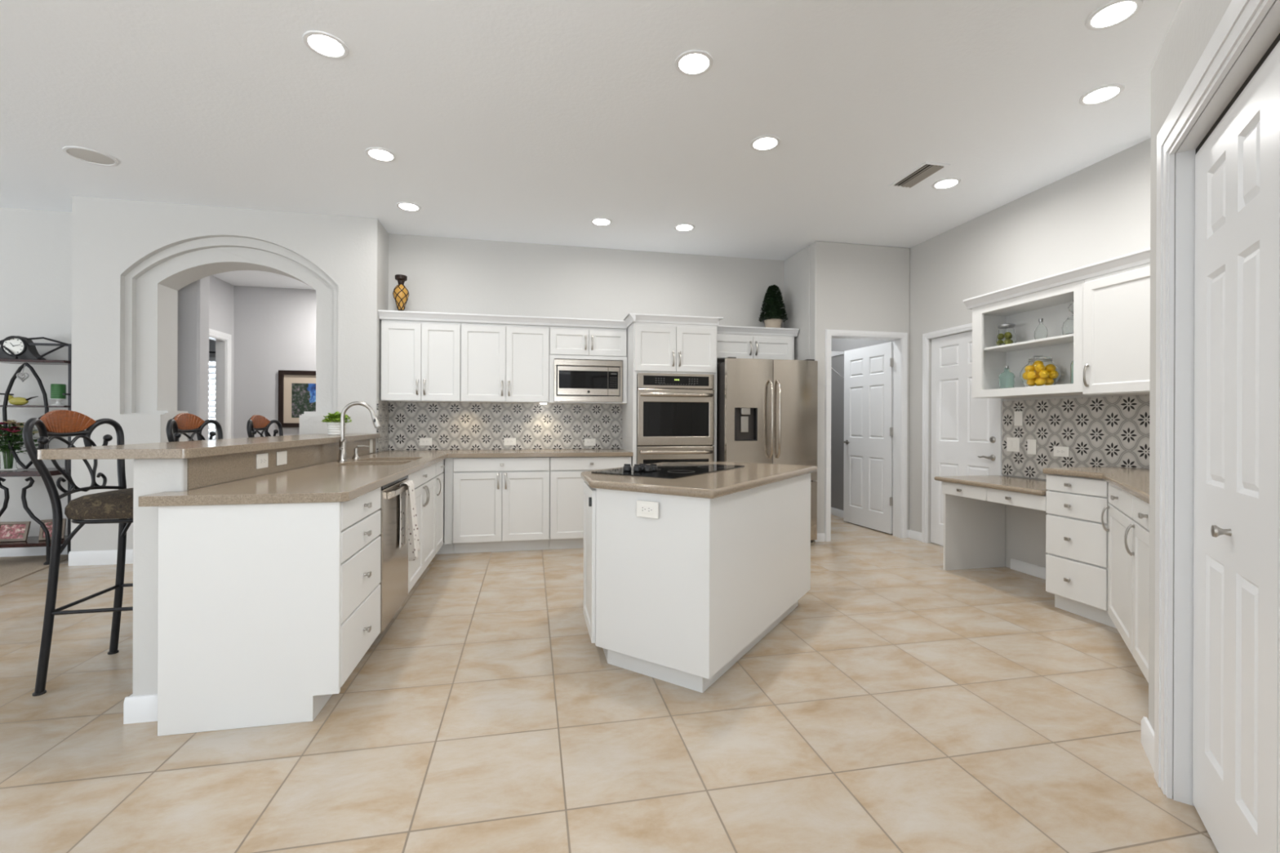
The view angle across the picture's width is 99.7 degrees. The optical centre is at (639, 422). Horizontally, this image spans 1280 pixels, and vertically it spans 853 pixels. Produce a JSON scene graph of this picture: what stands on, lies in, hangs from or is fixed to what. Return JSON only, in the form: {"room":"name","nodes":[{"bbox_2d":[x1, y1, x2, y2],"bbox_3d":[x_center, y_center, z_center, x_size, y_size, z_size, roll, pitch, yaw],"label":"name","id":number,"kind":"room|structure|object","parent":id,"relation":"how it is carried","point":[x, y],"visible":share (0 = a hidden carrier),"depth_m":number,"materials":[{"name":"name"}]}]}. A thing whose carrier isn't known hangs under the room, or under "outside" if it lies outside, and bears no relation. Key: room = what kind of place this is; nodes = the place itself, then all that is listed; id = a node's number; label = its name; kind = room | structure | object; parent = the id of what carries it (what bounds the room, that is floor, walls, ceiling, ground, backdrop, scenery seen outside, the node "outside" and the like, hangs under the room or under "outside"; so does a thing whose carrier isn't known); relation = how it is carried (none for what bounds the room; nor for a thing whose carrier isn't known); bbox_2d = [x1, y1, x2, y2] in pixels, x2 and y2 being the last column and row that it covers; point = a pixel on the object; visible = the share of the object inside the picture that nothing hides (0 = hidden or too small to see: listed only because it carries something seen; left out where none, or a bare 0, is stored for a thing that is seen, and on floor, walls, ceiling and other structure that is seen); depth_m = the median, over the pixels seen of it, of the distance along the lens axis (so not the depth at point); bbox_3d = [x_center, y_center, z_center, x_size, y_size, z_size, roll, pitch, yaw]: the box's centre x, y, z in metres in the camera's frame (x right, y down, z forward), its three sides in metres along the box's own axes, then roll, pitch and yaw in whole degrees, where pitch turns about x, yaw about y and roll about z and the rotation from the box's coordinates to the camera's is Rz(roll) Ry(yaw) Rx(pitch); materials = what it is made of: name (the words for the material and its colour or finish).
{"room":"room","nodes":[
{"label":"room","id":0,"kind":"room"},
{"bbox_2d":[0,207,71,536],"bbox_3d":[-6.824,-0.347,4.459,4.400,3.020,0.140,0,0,-11],"label":"wall","id":1,"kind":"structure","parent":0,"point":[36,245],"depth_m":4.70,"materials":[{"name":"grey paint"}]},
{"bbox_2d":[177,275,208,440],"bbox_3d":[-4.372,-0.337,5.162,0.365,3.020,0.180,0,0,-11],"label":"wall","id":2,"kind":"structure","parent":0,"point":[193,343],"depth_m":5.10,"materials":[{"name":"grey paint"}]},
{"bbox_2d":[208,339,215,356],"bbox_3d":[-7.713,-0.350,7.677,3.940,3.020,1.320,0,0,-11],"label":"wall","id":3,"kind":"structure","parent":0,"point":[211,343],"depth_m":8.44,"materials":[{"name":"grey paint"}]},
{"bbox_2d":[208,356,215,439],"bbox_3d":[-7.024,-0.272,8.401,1.100,1.490,0.135,0,0,-11],"label":"window","id":4,"kind":"structure","parent":3,"relation":"in","point":[211,365],"depth_m":8.48,"materials":[{"name":"white paint"}]},
{"bbox_2d":[208,275,234,439],"bbox_3d":[-5.333,-0.341,6.161,0.120,3.020,2.600,0,0,-11],"label":"wall","id":5,"kind":"structure","parent":0,"point":[221,293],"depth_m":7.08,"materials":[{"name":"grey paint"}]},
{"bbox_2d":[208,328,231,439],"bbox_3d":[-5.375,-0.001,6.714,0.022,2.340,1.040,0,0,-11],"label":"trim","id":6,"kind":"structure","parent":5,"relation":"attached to","point":[213,333],"depth_m":7.15,"materials":[{"name":"white paint"}]},
{"bbox_2d":[71,195,388,551],"bbox_3d":[-3.567,-0.334,4.913,2.315,3.020,0.550,0,0,-11],"label":"wall","id":7,"kind":"structure","parent":0,"point":[131,260],"depth_m":4.62,"materials":[{"name":"grey paint"}]},
{"bbox_2d":[0,544,133,566],"bbox_3d":[-5.774,1.110,4.385,6.440,0.115,0.426,0,0,-11],"label":"baseboard","id":8,"kind":"structure","parent":7,"relation":"attached to","point":[100,557],"depth_m":4.46,"materials":[{"name":"white paint"}]},
{"bbox_2d":[132,453,372,696],"bbox_3d":[-2.198,0.661,3.502,0.174,1.040,2.759,0,0,-11],"label":"wall","id":9,"kind":"structure","parent":0,"point":[150,476],"depth_m":2.14,"materials":[{"name":"grey paint"}]},
{"bbox_2d":[123,693,157,724],"bbox_3d":[-2.214,1.131,3.487,0.171,0.100,2.766,0,0,-11],"label":"baseboard","id":10,"kind":"structure","parent":9,"relation":"attached to","point":[136,708],"depth_m":2.13,"materials":[{"name":"white paint"}]},
{"bbox_2d":[37,433,379,459],"bbox_3d":[-2.311,0.122,3.452,0.508,0.038,2.806,0,0,-11],"label":"countertop","id":11,"kind":"structure","parent":9,"relation":"on","point":[187,449],"depth_m":2.33,"materials":[{"name":"beige stone"}]},
{"bbox_2d":[320,411,351,435],"bbox_3d":[-2.376,0.007,4.225,0.229,0.190,0.230,0,0,-11],"label":"potted plant","id":12,"kind":"object","parent":11,"relation":"on","point":[333,421],"visible":0.74,"depth_m":4.18,"materials":[{"name":"green plant"}]},
{"bbox_2d":[186,438,375,489],"bbox_3d":[-2.122,0.208,3.535,0.020,0.132,2.718,0,0,-11],"label":"backsplash","id":13,"kind":"structure","parent":9,"relation":"attached to","point":[205,471],"depth_m":2.73,"materials":[{"name":"beige stone"}]},
{"bbox_2d":[233,285,316,438],"bbox_3d":[-4.217,-0.336,7.648,2.660,3.020,0.130,0,0,-11],"label":"wall","id":14,"kind":"structure","parent":0,"point":[275,328],"depth_m":7.40,"materials":[{"name":"grey paint"}]},
{"bbox_2d":[278,369,315,427],"bbox_3d":[-4.573,-0.320,7.490,0.790,0.785,0.034,0,0,-11],"label":"framed picture","id":15,"kind":"object","parent":14,"relation":"attached to","point":[296,388],"visible":0.47,"depth_m":7.45,"materials":[{"name":"brown wood"}]},
{"bbox_2d":[291,382,315,417],"bbox_3d":[-4.574,-0.300,7.495,0.470,0.475,0.002,0,0,-11],"label":"print","id":16,"kind":"object","parent":15,"relation":"attached to","point":[303,394],"depth_m":7.47},
{"bbox_2d":[377,400,388,452],"bbox_3d":[-2.413,0.038,5.070,0.010,0.470,0.375,0,0,-11],"label":"tile backsplash","id":17,"kind":"structure","parent":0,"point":[382,406],"depth_m":5.06,"materials":[{"name":"grey tile"}]},
{"bbox_2d":[388,233,783,541],"bbox_3d":[-0.434,-0.322,5.754,4.160,3.020,0.150,0,0,-11],"label":"wall","id":18,"kind":"structure","parent":0,"point":[443,274],"depth_m":5.62,"materials":[{"name":"grey paint"}]},
{"bbox_2d":[381,319,462,402],"bbox_3d":[-2.062,-0.570,5.159,0.699,0.747,0.361,0,0,-11],"label":"upper cabinet","id":19,"kind":"object","parent":18,"relation":"attached to","point":[421,360],"visible":1,"depth_m":5.02,"materials":[{"name":"white paint"}]},
{"bbox_2d":[377,310,626,328],"bbox_3d":[-1.287,-0.978,5.311,2.302,0.075,0.372,0,0,-11],"label":"crown molding","id":20,"kind":"structure","parent":19,"relation":"on","point":[383,314],"depth_m":5.13,"materials":[{"name":"white paint"}]},
{"bbox_2d":[392,274,408,311],"bbox_3d":[-2.267,-1.204,5.120,0.139,0.368,0.143,0,0,-11],"label":"vase","id":21,"kind":"object","parent":20,"relation":"on","point":[401,294],"visible":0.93,"depth_m":5.08,"materials":[{"name":"yellow metal"}]},
{"bbox_2d":[460,322,549,403],"bbox_3d":[-1.314,-0.567,5.311,0.824,0.747,0.361,0,0,-11],"label":"upper cabinet","id":22,"kind":"object","parent":18,"relation":"attached to","point":[501,363],"visible":1,"depth_m":5.17,"materials":[{"name":"white paint"}]},
{"bbox_2d":[388,401,622,450],"bbox_3d":[-1.318,0.042,5.491,2.301,0.470,0.012,0,0,-11],"label":"tile backsplash","id":23,"kind":"structure","parent":18,"relation":"attached to","point":[450,425],"depth_m":5.47,"materials":[{"name":"grey tile"}]},
{"bbox_2d":[548,355,626,404],"bbox_3d":[-0.538,-0.422,5.485,0.765,0.463,0.325,0,0,-11],"label":"shelf","id":24,"kind":"object","parent":18,"relation":"attached to","point":[552,357],"visible":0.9,"depth_m":5.34,"materials":[{"name":"white paint"}]},
{"bbox_2d":[554,359,622,402],"bbox_3d":[-0.531,-0.407,5.439,0.672,0.410,0.288,0,0,-11],"label":"microwave","id":25,"kind":"object","parent":24,"relation":"in","point":[573,382],"visible":1,"depth_m":5.30,"materials":[{"name":"silver metal"}]},
{"bbox_2d":[549,325,626,357],"bbox_3d":[-0.533,-0.796,5.469,0.764,0.283,0.361,0,0,-11],"label":"upper cabinet","id":26,"kind":"object","parent":18,"relation":"attached to","point":[563,340],"visible":0.99,"depth_m":5.33,"materials":[{"name":"white paint"}]},
{"bbox_2d":[716,325,799,362],"bbox_3d":[1.169,-0.825,5.803,0.985,0.336,0.378,0,0,-11],"label":"upper cabinet","id":27,"kind":"object","parent":18,"relation":"attached to","point":[738,342],"visible":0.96,"depth_m":5.65,"materials":[{"name":"white paint"}]},
{"bbox_2d":[758,284,787,328],"bbox_3d":[1.448,-1.241,5.875,0.324,0.496,0.325,0,0,-11],"label":"topiary","id":28,"kind":"object","parent":27,"relation":"on","point":[774,315],"visible":1,"depth_m":5.80,"materials":[{"name":"green plant"}]},
{"bbox_2d":[0,0,1182,289],"bbox_3d":[-2.434,-1.899,2.973,12.800,0.120,15.200,0,0,-11],"label":"ceiling","id":29,"kind":"structure","parent":0,"point":[535,122],"depth_m":3.15,"materials":[{"name":"white paint"}]},
{"bbox_2d":[62,146,118,166],"bbox_3d":[-3.804,-1.841,3.743,0.274,0.008,0.274,0,0,-11],"label":"ceiling speaker","id":30,"kind":"object","parent":29,"relation":"attached to","point":[87,155],"visible":1,"depth_m":3.73,"materials":[{"name":"white paint"}]},
{"bbox_2d":[66,148,115,164],"bbox_3d":[-3.804,-1.840,3.743,0.238,0.003,0.238,0,0,-11],"label":"grille","id":31,"kind":"object","parent":30,"relation":"attached to","point":[87,155],"depth_m":3.74,"materials":[{"name":"grey metal"}]},
{"bbox_2d":[302,30,348,59],"bbox_3d":[-1.527,-1.831,2.627,0.196,0.008,0.196,0,0,-11],"label":"recessed light","id":32,"kind":"object","parent":29,"relation":"in","point":[326,45],"visible":1,"depth_m":2.62,"materials":[{"name":"white paint"}]},
{"bbox_2d":[364,146,396,162],"bbox_3d":[-1.777,-1.832,3.704,0.196,0.008,0.196,0,0,-11],"label":"recessed light","id":33,"kind":"object","parent":29,"relation":"in","point":[380,154],"visible":1,"depth_m":3.70,"materials":[{"name":"white paint"}]},
{"bbox_2d":[675,49,713,75],"bbox_3d":[0.275,-1.824,2.748,0.196,0.008,0.196,0,0,-11],"label":"recessed light","id":34,"kind":"object","parent":29,"relation":"in","point":[693,62],"visible":1,"depth_m":2.74,"materials":[{"name":"white paint"}]},
{"bbox_2d":[750,135,780,151],"bbox_3d":[0.820,-1.822,3.533,0.196,0.008,0.196,0,0,-11],"label":"recessed light","id":35,"kind":"object","parent":29,"relation":"in","point":[764,143],"visible":1,"depth_m":3.53,"materials":[{"name":"white paint"}]},
{"bbox_2d":[888,161,950,188],"bbox_3d":[2.054,-1.816,3.988,0.200,0.012,0.400,0,0,-11],"label":"ceiling vent","id":36,"kind":"object","parent":29,"relation":"in","point":[926,170],"visible":1,"depth_m":3.96,"materials":[{"name":"white metal"}]},
{"bbox_2d":[931,177,960,189],"bbox_3d":[2.334,-1.816,4.116,0.196,0.008,0.196,0,0,-11],"label":"recessed light","id":37,"kind":"object","parent":29,"relation":"in","point":[947,183],"visible":1,"depth_m":4.11,"materials":[{"name":"white paint"}]},
{"bbox_2d":[1078,83,1124,106],"bbox_3d":[2.561,-1.815,2.999,0.196,0.008,0.196,0,0,-11],"label":"recessed light","id":38,"kind":"object","parent":29,"relation":"in","point":[1103,94],"visible":1,"depth_m":2.99,"materials":[{"name":"white paint"}]},
{"bbox_2d":[1084,0,1142,30],"bbox_3d":[2.110,-1.817,2.407,0.196,0.008,0.196,0,0,-11],"label":"recessed light","id":39,"kind":"object","parent":29,"relation":"in","point":[1116,12],"visible":1,"depth_m":2.41,"materials":[{"name":"white paint"}]},
{"bbox_2d":[0,514,1218,852],"bbox_3d":[-2.446,1.240,2.973,12.800,0.120,15.200,0,0,-11],"label":"floor","id":40,"kind":"structure","parent":0,"point":[905,703],"depth_m":2.03,"materials":[{"name":"tile"}]},
{"bbox_2d":[0,554,67,586],"bbox_3d":[-5.275,1.164,-0.176,5.400,0.010,9.555,0,0,-11],"label":"carpet","id":41,"kind":"object","parent":40,"relation":"on","point":[11,568],"visible":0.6,"depth_m":4.36,"materials":[{"name":"beige carpet"}]},
{"bbox_2d":[0,336,71,564],"bbox_3d":[-5.084,0.229,4.497,0.552,1.883,0.380,0,0,-11],"label":"etagere","id":42,"kind":"object","parent":41,"relation":"on","point":[32,541],"visible":0.79,"depth_m":4.45,"materials":[{"name":"black metal"}]},
{"bbox_2d":[0,521,31,542],"bbox_3d":[-5.199,0.906,4.474,0.220,0.158,0.053,0,0,-11],"label":"picture frame","id":43,"kind":"object","parent":42,"relation":"on","point":[9,531],"visible":1,"depth_m":4.47,"materials":[{"name":"grey metal"}]},
{"bbox_2d":[0,524,26,538],"bbox_3d":[-5.200,0.906,4.477,0.180,0.120,0.006,0,-14,-11],"label":"photo","id":44,"kind":"object","parent":43,"relation":"attached to","point":[15,531],"depth_m":4.47},
{"bbox_2d":[0,419,38,470],"bbox_3d":[-5.226,0.187,4.472,0.394,0.415,0.345,0,0,-11],"label":"flower vase","id":45,"kind":"object","parent":42,"relation":"on","point":[7,461],"visible":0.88,"depth_m":4.44,"materials":[{"name":"clear glass"}]},
{"bbox_2d":[0,335,45,359],"bbox_3d":[-5.208,-0.620,4.522,0.330,0.198,0.091,0,0,-11],"label":"mantel clock","id":46,"kind":"object","parent":42,"relation":"on","point":[20,348],"visible":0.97,"depth_m":4.49,"materials":[{"name":"black"}]},
{"bbox_2d":[0,535,67,548],"bbox_3d":[-5.093,1.000,4.525,0.538,0.030,0.317,0,0,-11],"label":"shelf","id":47,"kind":"object","parent":42,"relation":"attached to","point":[32,541],"depth_m":4.41,"materials":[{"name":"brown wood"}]},
{"bbox_2d":[0,404,70,408],"bbox_3d":[-5.097,-0.133,4.569,0.538,0.014,0.227,0,0,-11],"label":"shelf","id":48,"kind":"object","parent":42,"relation":"attached to","point":[1,406],"depth_m":4.47,"materials":[{"name":"brown wood"}]},
{"bbox_2d":[0,359,70,364],"bbox_3d":[-5.096,-0.509,4.569,0.538,0.022,0.227,0,0,-11],"label":"shelf","id":49,"kind":"object","parent":42,"relation":"attached to","point":[24,362],"depth_m":4.50,"materials":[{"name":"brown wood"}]},
{"bbox_2d":[38,518,66,540],"bbox_3d":[-4.947,0.902,4.548,0.150,0.167,0.061,0,0,-32],"label":"picture frame","id":50,"kind":"object","parent":42,"relation":"on","point":[48,523],"visible":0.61,"depth_m":4.54,"materials":[{"name":"grey metal"}]},
{"bbox_2d":[22,409,133,696],"bbox_3d":[-2.434,0.562,2.598,0.603,1.239,0.557,0,0,-11],"label":"bar stool","id":51,"kind":"object","parent":40,"relation":"on","point":[116,506],"visible":0.78,"depth_m":2.41,"materials":[{"name":"black metal"}]},
{"bbox_2d":[165,413,222,442],"bbox_3d":[-2.617,0.562,3.499,0.603,1.239,0.557,0,0,-11],"label":"bar stool","id":52,"kind":"object","parent":40,"relation":"on","point":[183,423],"visible":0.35,"depth_m":3.46,"materials":[{"name":"black metal"}]},
{"bbox_2d":[246,414,283,437],"bbox_3d":[-2.802,0.561,4.405,0.603,1.239,0.557,0,0,-11],"label":"bar stool","id":53,"kind":"object","parent":40,"relation":"on","point":[255,423],"visible":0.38,"depth_m":4.38,"materials":[{"name":"black metal"}]},
{"bbox_2d":[157,487,381,736],"bbox_3d":[-1.558,0.750,2.404,0.655,0.867,0.624,0,0,-11],"label":"base cabinet","id":54,"kind":"object","parent":40,"relation":"on","point":[265,611],"visible":0.98,"depth_m":2.10,"materials":[{"name":"white paint"}]},
{"bbox_2d":[138,448,633,506],"bbox_3d":[-1.028,0.298,3.864,2.378,0.038,3.313,0,0,-11],"label":"countertop","id":55,"kind":"structure","parent":54,"relation":"on","point":[335,481],"depth_m":2.64,"materials":[{"name":"beige stone"}]},
{"bbox_2d":[337,401,381,462],"bbox_3d":[-1.976,0.064,3.798,0.282,0.423,0.090,0,0,-11],"label":"kitchen faucet","id":56,"kind":"object","parent":55,"relation":"on","point":[342,442],"visible":1,"depth_m":3.78,"materials":[{"name":"silver metal"}]},
{"bbox_2d":[377,475,408,632],"bbox_3d":[-1.660,0.752,3.020,0.644,0.862,0.608,0,0,-11],"label":"dishwasher","id":57,"kind":"object","parent":40,"relation":"on","point":[393,583],"visible":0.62,"depth_m":2.99,"materials":[{"name":"grey metal"}]},
{"bbox_2d":[399,480,420,560],"bbox_3d":[-1.355,0.579,3.191,0.092,0.461,0.172,0,0,-11],"label":"tea towel","id":58,"kind":"object","parent":57,"relation":"hanging from","point":[414,541],"visible":0.94,"depth_m":3.17,"materials":[{"name":"white fabric"}]},
{"bbox_2d":[407,462,435,592],"bbox_3d":[-1.841,0.749,3.814,0.661,0.867,1.007,0,0,-11],"label":"base cabinet","id":59,"kind":"object","parent":40,"relation":"on","point":[424,480],"visible":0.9,"depth_m":3.88,"materials":[{"name":"white paint"}]},
{"bbox_2d":[434,459,444,554],"bbox_3d":[-1.985,0.749,4.521,0.661,0.867,0.429,0,0,-11],"label":"base cabinet","id":60,"kind":"object","parent":40,"relation":"on","point":[439,465],"visible":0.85,"depth_m":4.56,"materials":[{"name":"white paint"}]},
{"bbox_2d":[436,457,453,554],"bbox_3d":[-1.756,0.750,4.837,0.160,0.867,0.080,0,0,-11],"label":"cabinet filler","id":61,"kind":"object","parent":40,"relation":"on","point":[447,547],"visible":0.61,"depth_m":4.81,"materials":[{"name":"white paint"}]},
{"bbox_2d":[453,457,550,553],"bbox_3d":[-1.304,0.751,5.164,0.851,0.867,0.648,0,0,-11],"label":"base cabinet","id":62,"kind":"object","parent":40,"relation":"on","point":[500,504],"visible":1,"depth_m":4.89,"materials":[{"name":"white paint"}]},
{"bbox_2d":[549,456,631,549],"bbox_3d":[-0.511,0.754,5.325,0.764,0.867,0.648,0,0,-11],"label":"base cabinet","id":63,"kind":"object","parent":40,"relation":"on","point":[566,484],"visible":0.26,"depth_m":5.01,"materials":[{"name":"white paint"}]},
{"bbox_2d":[622,313,723,466],"bbox_3d":[0.285,0.086,5.469,0.924,2.210,0.673,0,0,-11],"label":"tall cabinet","id":64,"kind":"object","parent":40,"relation":"on","point":[656,343],"visible":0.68,"depth_m":5.18,"materials":[{"name":"white paint"}]},
{"bbox_2d":[636,373,714,464],"bbox_3d":[0.297,0.180,5.413,0.757,1.292,0.640,0,0,-11],"label":"double wall oven","id":65,"kind":"object","parent":64,"relation":"in","point":[675,412],"visible":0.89,"depth_m":5.15,"materials":[{"name":"silver metal"}]},
{"bbox_2d":[582,472,810,693],"bbox_3d":[0.315,0.756,3.166,0.934,0.870,1.491,0,0,34],"label":"kitchen island","id":66,"kind":"object","parent":40,"relation":"on","point":[678,597],"visible":0.85,"depth_m":2.52,"materials":[{"name":"white paint"}]},
{"bbox_2d":[636,500,658,519],"bbox_3d":[0.033,0.395,2.449,0.118,0.075,0.008,0,0,34],"label":"island outlet","id":67,"kind":"object","parent":66,"relation":"attached to","point":[650,509],"visible":1,"depth_m":2.44,"materials":[{"name":"white plastic"}]},
{"bbox_2d":[580,462,817,498],"bbox_3d":[0.321,0.301,3.166,0.997,0.038,1.559,0,0,34],"label":"island countertop","id":68,"kind":"structure","parent":66,"relation":"on","point":[713,485],"depth_m":2.63,"materials":[{"name":"beige stone"}]},
{"bbox_2d":[591,462,744,478],"bbox_3d":[0.199,0.258,3.209,0.530,0.046,0.910,0,0,34],"label":"cooktop","id":69,"kind":"object","parent":68,"relation":"in","point":[672,469],"visible":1,"depth_m":3.03,"materials":[{"name":"black glass"}]},
{"bbox_2d":[716,356,817,542],"bbox_3d":[1.192,0.282,5.460,0.925,1.785,0.854,0,0,-11],"label":"refrigerator","id":70,"kind":"object","parent":40,"relation":"on","point":[766,409],"visible":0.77,"depth_m":5.13,"materials":[{"name":"grey metal"}]},
{"bbox_2d":[942,481,1045,570],"bbox_3d":[2.820,0.840,4.004,0.622,0.722,0.908,0,0,-11],"label":"desk","id":71,"kind":"object","parent":40,"relation":"on","point":[974,517],"visible":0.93,"depth_m":4.41,"materials":[{"name":"white paint"}]},
{"bbox_2d":[933,475,1047,495],"bbox_3d":[2.808,0.461,4.027,0.621,0.034,0.957,0,0,-11],"label":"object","id":72,"kind":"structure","parent":71,"relation":"on","point":[1033,486],"depth_m":4.01,"materials":[{"name":"beige stone"}]},
{"bbox_2d":[1045,474,1116,628],"bbox_3d":[2.944,0.768,3.354,0.627,0.867,0.410,0,0,-11],"label":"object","id":73,"kind":"object","parent":40,"relation":"on","point":[1077,539],"visible":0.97,"depth_m":3.29,"materials":[{"name":"white paint"}]},
{"bbox_2d":[1101,482,1135,654],"bbox_3d":[2.702,0.767,2.663,0.583,0.867,0.667,0,0,34],"label":"base cabinet","id":74,"kind":"object","parent":40,"relation":"on","point":[1120,508],"visible":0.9,"depth_m":2.79,"materials":[{"name":"white paint"}]},
{"bbox_2d":[1042,466,1149,503],"bbox_3d":[2.634,0.314,2.747,0.863,0.037,2.077,0,0,33],"label":"countertop","id":75,"kind":"structure","parent":74,"relation":"on","point":[1135,482],"depth_m":3.10,"materials":[{"name":"beige stone"}]},
{"bbox_2d":[1124,495,1149,682],"bbox_3d":[2.332,0.766,2.105,0.583,0.867,0.667,0,0,34],"label":"base cabinet","id":76,"kind":"object","parent":40,"relation":"on","point":[1140,565],"visible":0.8,"depth_m":2.41,"materials":[{"name":"white paint"}]},
{"bbox_2d":[783,240,910,541],"bbox_3d":[2.202,-0.311,5.938,1.080,3.020,0.840,0,0,-11],"label":"wall","id":77,"kind":"structure","parent":0,"point":[829,286],"depth_m":5.53,"materials":[{"name":"grey paint"}]},
{"bbox_2d":[824,328,907,541],"bbox_3d":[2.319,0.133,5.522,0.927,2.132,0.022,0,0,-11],"label":"trim","id":78,"kind":"structure","parent":77,"relation":"attached to","point":[828,333],"depth_m":5.53,"materials":[{"name":"white paint"}]},
{"bbox_2d":[831,337,893,510],"bbox_3d":[2.586,-0.310,6.720,0.014,3.020,1.979,0,0,-11],"label":"lining","id":79,"kind":"object","parent":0,"point":[837,344],"depth_m":6.91,"materials":[{"name":"grey paint"}]},
{"bbox_2d":[843,342,893,533],"bbox_3d":[2.583,0.166,6.123,0.153,2.045,0.816,0,0,-15],"label":"door","id":80,"kind":"structure","parent":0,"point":[868,476],"depth_m":6.07,"materials":[{"name":"white paint"}]},
{"bbox_2d":[908,137,1151,568],"bbox_3d":[2.928,-0.309,5.432,0.140,3.020,4.920,0,0,-11],"label":"wall","id":81,"kind":"structure","parent":0,"point":[1100,211],"depth_m":4.34,"materials":[{"name":"grey paint"}]},
{"bbox_2d":[921,323,1003,542],"bbox_3d":[2.937,0.157,4.972,0.022,2.090,0.929,0,0,-11],"label":"trim","id":82,"kind":"structure","parent":81,"relation":"attached to","point":[966,327],"depth_m":5.37,"materials":[{"name":"white paint"}]},
{"bbox_2d":[930,330,995,546],"bbox_3d":[2.964,0.182,4.970,0.099,2.015,0.806,0,0,-11],"label":"door","id":83,"kind":"structure","parent":81,"relation":"in","point":[963,427],"depth_m":5.06,"materials":[{"name":"white paint"}]},
{"bbox_2d":[908,529,1045,579],"bbox_3d":[3.006,1.159,4.625,0.016,0.085,2.024,0,0,-11],"label":"baseboard","id":84,"kind":"structure","parent":81,"relation":"attached to","point":[1036,571],"depth_m":4.31,"materials":[{"name":"white paint"}]},
{"bbox_2d":[972,280,1084,398],"bbox_3d":[2.976,-0.566,4.016,0.329,0.735,0.915,0,0,-11],"label":"upper cabinet","id":85,"kind":"object","parent":81,"relation":"attached to","point":[989,360],"visible":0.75,"depth_m":4.14,"materials":[{"name":"white paint"}]},
{"bbox_2d":[995,323,1017,346],"bbox_3d":[2.907,-0.689,4.285,0.140,0.180,0.140,0,0,-11],"label":"glass jar","id":86,"kind":"object","parent":85,"relation":"on","point":[1002,338],"visible":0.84,"depth_m":4.24,"materials":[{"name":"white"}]},
{"bbox_2d":[998,365,1015,388],"bbox_3d":[2.907,-0.353,4.280,0.112,0.188,0.112,0,0,-11],"label":"glass bottle","id":87,"kind":"object","parent":85,"relation":"on","point":[1006,379],"visible":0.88,"depth_m":4.24,"materials":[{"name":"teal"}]},
{"bbox_2d":[1019,355,1061,386],"bbox_3d":[2.964,-0.374,4.000,0.248,0.231,0.248,0,0,-11],"label":"lemon jar","id":88,"kind":"object","parent":85,"relation":"on","point":[1040,371],"visible":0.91,"depth_m":3.93,"materials":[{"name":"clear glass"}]},
{"bbox_2d":[963,247,1150,309],"bbox_3d":[3.009,-0.971,3.747,0.376,0.075,1.546,0,0,-11],"label":"crown molding","id":89,"kind":"structure","parent":85,"relation":"on","point":[1140,257],"depth_m":3.63,"materials":[{"name":"white paint"}]},
{"bbox_2d":[1001,395,1149,479],"bbox_3d":[3.185,0.131,3.775,0.012,0.613,1.540,0,0,-11],"label":"tile backsplash","id":90,"kind":"structure","parent":81,"relation":"attached to","point":[1097,431],"depth_m":3.88,"materials":[{"name":"grey tile"}]},
{"bbox_2d":[1082,262,1150,395],"bbox_3d":[3.095,-0.554,3.255,0.362,0.757,0.619,0,0,-11],"label":"upper cabinet","id":91,"kind":"object","parent":81,"relation":"attached to","point":[1116,337],"visible":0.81,"depth_m":3.33,"materials":[{"name":"white paint"}]},
{"bbox_2d":[1148,0,1231,795],"bbox_3d":[1.348,-0.055,1.090,0.110,2.500,2.100,0,0,34],"label":"wall","id":92,"kind":"structure","parent":0,"point":[1194,23],"depth_m":1.85,"materials":[{"name":"grey paint"}]},
{"bbox_2d":[1141,716,1154,771],"bbox_3d":[1.815,1.147,1.918,0.016,0.100,0.231,0,0,34],"label":"baseboard","id":93,"kind":"structure","parent":92,"relation":"attached to","point":[1147,731],"depth_m":1.93,"materials":[{"name":"white paint"}]},
{"bbox_2d":[1154,0,1275,799],"bbox_3d":[1.343,0.111,1.204,0.022,2.168,1.477,0,0,34],"label":"trim","id":94,"kind":"structure","parent":92,"relation":"attached to","point":[1241,20],"depth_m":1.72,"materials":[{"name":"white paint"}]},
{"bbox_2d":[1173,0,1279,805],"bbox_3d":[1.398,0.168,1.167,0.106,2.055,1.245,0,0,34],"label":"trim","id":95,"kind":"structure","parent":92,"relation":"attached to","point":[1268,29],"depth_m":1.70,"materials":[{"name":"white paint"}]},
{"bbox_2d":[1192,40,1279,852],"bbox_3d":[1.558,0.176,1.430,0.069,2.016,0.607,0,0,34],"label":"door","id":96,"kind":"structure","parent":92,"relation":"in","point":[1237,265],"depth_m":1.38,"materials":[{"name":"white paint"}]},
{"bbox_2d":[1195,33,1279,153],"bbox_3d":[1.403,0.167,1.165,0.029,2.038,1.230,0,0,34],"label":"trim","id":97,"kind":"structure","parent":92,"relation":"attached to","point":[1277,40],"depth_m":1.37,"materials":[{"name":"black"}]},
{"bbox_2d":[1277,332,1279,852],"bbox_3d":[1.236,0.175,0.911,0.034,2.016,0.607,0,0,34],"label":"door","id":98,"kind":"structure","parent":92,"relation":"in","point":[1278,751],"depth_m":1.17,"materials":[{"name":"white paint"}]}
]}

